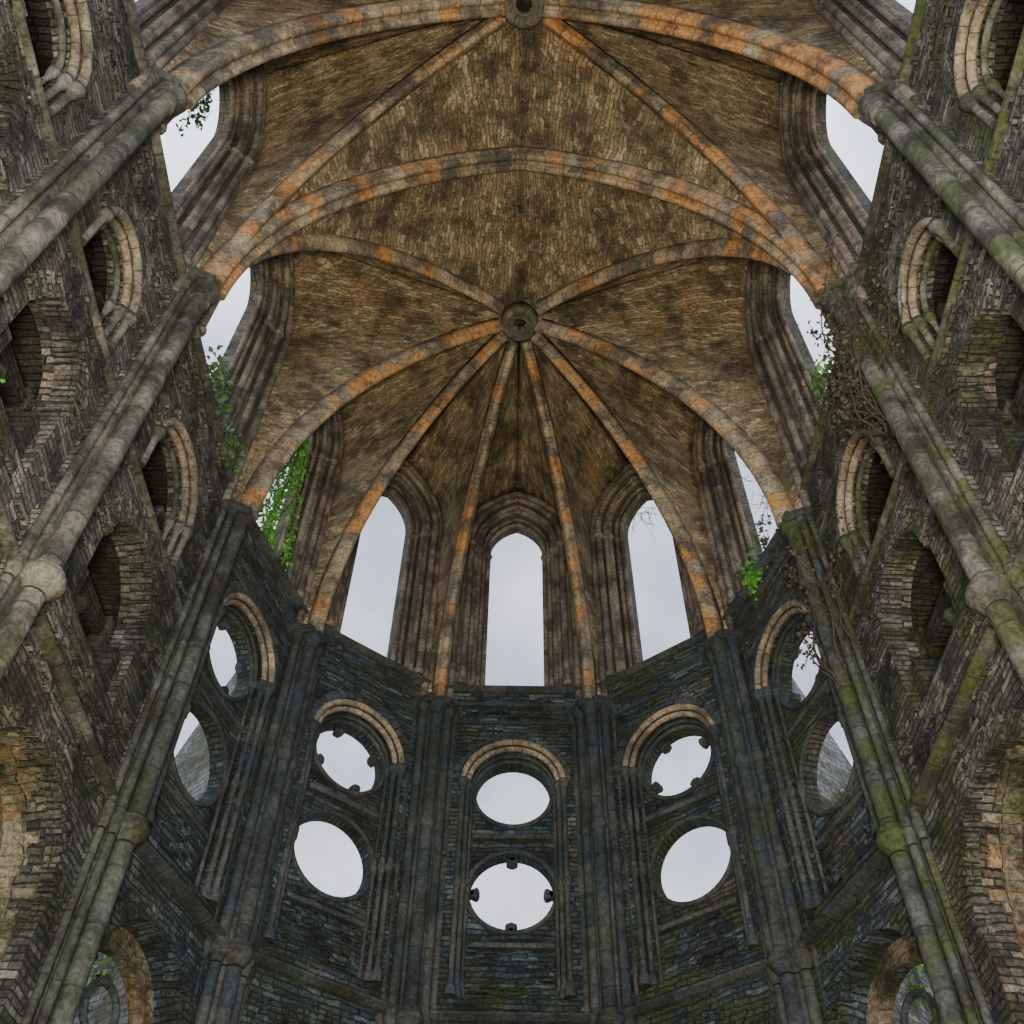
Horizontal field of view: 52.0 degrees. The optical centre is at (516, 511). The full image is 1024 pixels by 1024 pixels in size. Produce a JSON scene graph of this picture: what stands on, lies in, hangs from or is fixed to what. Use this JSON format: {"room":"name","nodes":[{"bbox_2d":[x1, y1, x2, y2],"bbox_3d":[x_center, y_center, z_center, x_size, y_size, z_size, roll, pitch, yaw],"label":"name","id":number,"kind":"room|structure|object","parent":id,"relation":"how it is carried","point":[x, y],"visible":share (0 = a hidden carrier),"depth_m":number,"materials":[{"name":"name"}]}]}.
{"room":"ruins","nodes":[
{"label":"ruins","id":0,"kind":"room"},
{"bbox_2d":[0,0,294,1023],"bbox_3d":[-5.786,-1.602,12.377,1.626,24.800,9.860,0,-53,1],"label":"wall","id":1,"kind":"structure","parent":0,"point":[70,709],"depth_m":13.11,"materials":[{"name":"stone"}]},
{"bbox_2d":[175,89,214,138],"bbox_3d":[-5.816,-7.501,19.116,0.805,1.669,1.167,1,-53,0],"label":"leafy shrub","id":2,"kind":"object","parent":1,"relation":"attached to","point":[206,102],"visible":0.31,"depth_m":18.96,"materials":[{"name":"green plant"}]},
{"bbox_2d":[202,345,242,421],"bbox_3d":[-5.025,-2.098,17.604,0.916,1.389,1.551,-10,-54,8],"label":"leafy shrub","id":3,"kind":"object","parent":1,"relation":"attached to","point":[220,384],"visible":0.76,"depth_m":17.51,"materials":[{"name":"green plant"}]},
{"bbox_2d":[218,419,246,492],"bbox_3d":[-5.073,-0.902,18.460,0.636,1.243,1.628,1,-53,0],"label":"leafy shrub","id":4,"kind":"object","parent":1,"relation":"attached to","point":[233,439],"visible":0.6,"depth_m":18.37,"materials":[{"name":"green plant"}]},
{"bbox_2d":[79,409,940,1023],"bbox_3d":[-0.064,4.558,16.958,11.539,24.800,5.614,1,-53,0],"label":"wall","id":5,"kind":"structure","parent":0,"point":[320,957],"depth_m":18.00,"materials":[{"name":"stone"}]},
{"bbox_2d":[256,437,309,571],"bbox_3d":[-4.742,-0.544,21.255,0.880,4.280,1.700,1,-53,0],"label":"ivy","id":6,"kind":"object","parent":5,"relation":"attached to","point":[301,453],"visible":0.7,"depth_m":21.30,"materials":[{"name":"green plant"}]},
{"bbox_2d":[162,0,883,697],"bbox_3d":[0.057,-4.085,19.787,10.488,7.624,14.679,1,-53,0],"label":"vault","id":7,"kind":"object","parent":5,"relation":"on","point":[521,235],"visible":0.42,"depth_m":21.88,"materials":[{"name":"brown stone"}]},
{"bbox_2d":[501,301,538,341],"bbox_3d":[0.060,-4.309,23.830,0.860,0.450,0.860,1,-53,0],"label":"boss","id":8,"kind":"object","parent":7,"relation":"attached to","point":[519,313],"visible":0.98,"depth_m":23.67,"materials":[{"name":"grey stone"}]},
{"bbox_2d":[168,0,877,698],"bbox_3d":[0.058,-4.152,19.604,10.254,7.419,14.763,1,-53,0],"label":"ribs","id":9,"kind":"object","parent":7,"relation":"attached to","point":[772,238],"visible":1,"depth_m":19.89,"materials":[{"name":"brown stone"}]},
{"bbox_2d":[503,0,544,28],"bbox_3d":[0.134,-9.611,19.834,0.860,0.450,0.860,1,-53,0],"label":"boss","id":10,"kind":"object","parent":7,"relation":"attached to","point":[519,20],"visible":0.97,"depth_m":19.82,"materials":[{"name":"grey stone"}]},
{"bbox_2d":[614,423,770,538],"bbox_3d":[4.189,0.009,23.465,1.946,4.272,5.041,29,-58,-20],"label":"bare twigs","id":11,"kind":"object","parent":5,"relation":"attached to","point":[648,512],"visible":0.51,"depth_m":23.44,"materials":[{"name":"brown plant"}]},
{"bbox_2d":[733,553,767,600],"bbox_3d":[4.470,1.259,19.618,0.788,0.877,0.802,-35,-61,24],"label":"leafy shrub","id":12,"kind":"object","parent":5,"relation":"attached to","point":[752,579],"visible":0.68,"depth_m":19.54,"materials":[{"name":"green plant"}]},
{"bbox_2d":[742,514,776,557],"bbox_3d":[4.615,0.418,19.798,0.501,1.025,0.983,13,-54,-9],"label":"leafy shrub","id":13,"kind":"object","parent":5,"relation":"on","point":[764,541],"visible":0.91,"depth_m":19.73,"materials":[{"name":"green plant"}]},
{"bbox_2d":[745,0,1023,1023],"bbox_3d":[5.828,-1.440,12.377,1.626,24.800,9.860,2,-53,-1],"label":"wall","id":14,"kind":"structure","parent":0,"point":[956,720],"depth_m":13.29,"materials":[{"name":"stone"}]},
{"bbox_2d":[805,351,834,402],"bbox_3d":[5.227,-2.152,17.929,0.564,1.560,0.954,1,-53,0],"label":"leafy shrub","id":15,"kind":"object","parent":14,"relation":"attached to","point":[819,368],"visible":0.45,"depth_m":17.89,"materials":[{"name":"green plant"}]},
{"bbox_2d":[775,233,911,686],"bbox_3d":[4.890,-0.149,16.223,1.194,5.170,7.661,3,-53,-1],"label":"vine","id":16,"kind":"object","parent":14,"relation":"attached to","point":[863,394],"visible":0.79,"depth_m":15.36,"materials":[{"name":"brown plant"}]},
{"label":"floor","id":17,"kind":"structure","parent":0,"visible":0},
{"bbox_2d":[0,68,186,297],"bbox_3d":[-7.024,-3.196,11.189,4.763,24.800,0.900,1,-53,0],"label":"pier","id":18,"kind":"object","parent":17,"relation":"on","point":[37,212],"visible":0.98,"depth_m":11.81,"materials":[{"name":"stone"}]},
{"bbox_2d":[0,266,220,681],"bbox_3d":[-7.057,-0.848,12.958,4.763,24.800,0.900,1,-53,0],"label":"pier","id":19,"kind":"object","parent":17,"relation":"on","point":[33,577],"visible":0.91,"depth_m":12.30,"materials":[{"name":"stone"}]},
{"bbox_2d":[18,499,254,1023],"bbox_3d":[-6.946,2.284,15.317,4.734,24.800,0.900,1,-53,0],"label":"pier","id":20,"kind":"object","parent":17,"relation":"on","point":[59,985],"visible":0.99,"depth_m":13.40,"materials":[{"name":"stone"}]},
{"bbox_2d":[73,623,326,1023],"bbox_3d":[-5.639,5.587,17.792,4.729,24.800,1.085,-30,-59,21],"label":"pier","id":21,"kind":"object","parent":17,"relation":"on","point":[231,967],"visible":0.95,"depth_m":16.29,"materials":[{"name":"stone"}]},
{"bbox_2d":[78,955,111,1023],"bbox_3d":[-6.253,8.128,14.163,2.553,8.788,0.438,-29,-59,21],"label":"ivy","id":22,"kind":"object","parent":21,"relation":"attached to","point":[103,962],"visible":0.03,"depth_m":15.76,"materials":[{"name":"green plant"}]},
{"bbox_2d":[375,692,459,1023],"bbox_3d":[-1.768,6.388,18.355,1.083,24.800,1.433,15,-54,-11],"label":"pier","id":23,"kind":"object","parent":17,"relation":"on","point":[412,968],"visible":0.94,"depth_m":17.96,"materials":[{"name":"stone"}]},
{"bbox_2d":[568,694,644,1023],"bbox_3d":[1.589,6.435,18.355,1.083,24.800,1.433,-14,-54,11],"label":"pier","id":24,"kind":"object","parent":17,"relation":"on","point":[608,986],"visible":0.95,"depth_m":17.98,"materials":[{"name":"stone"}]},
{"bbox_2d":[704,629,942,1023],"bbox_3d":[5.481,5.742,17.792,4.729,24.800,1.085,32,-59,-21],"label":"pier","id":25,"kind":"object","parent":17,"relation":"on","point":[789,976],"visible":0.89,"depth_m":16.40,"materials":[{"name":"stone"}]},
{"bbox_2d":[904,964,934,1023],"bbox_3d":[6.036,8.323,14.111,2.568,8.622,0.389,34,-60,-22],"label":"ivy","id":26,"kind":"object","parent":25,"relation":"attached to","point":[919,967],"visible":0.03,"depth_m":15.71,"materials":[{"name":"green plant"}]},
{"bbox_2d":[779,507,996,1023],"bbox_3d":[6.879,2.478,15.317,4.734,24.800,0.900,1,-53,0],"label":"pier","id":27,"kind":"object","parent":17,"relation":"on","point":[959,993],"visible":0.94,"depth_m":13.29,"materials":[{"name":"stone"}]},
{"bbox_2d":[820,275,1023,686],"bbox_3d":[7.078,-0.651,12.958,4.763,24.800,0.900,1,-53,0],"label":"pier","id":28,"kind":"object","parent":17,"relation":"on","point":[982,547],"visible":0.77,"depth_m":12.23,"materials":[{"name":"stone"}]},
{"bbox_2d":[858,78,1023,293],"bbox_3d":[7.111,-2.998,11.189,4.763,24.800,0.900,1,-53,0],"label":"pier","id":29,"kind":"object","parent":17,"relation":"on","point":[990,211],"visible":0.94,"depth_m":12.12,"materials":[{"name":"stone"}]}
]}

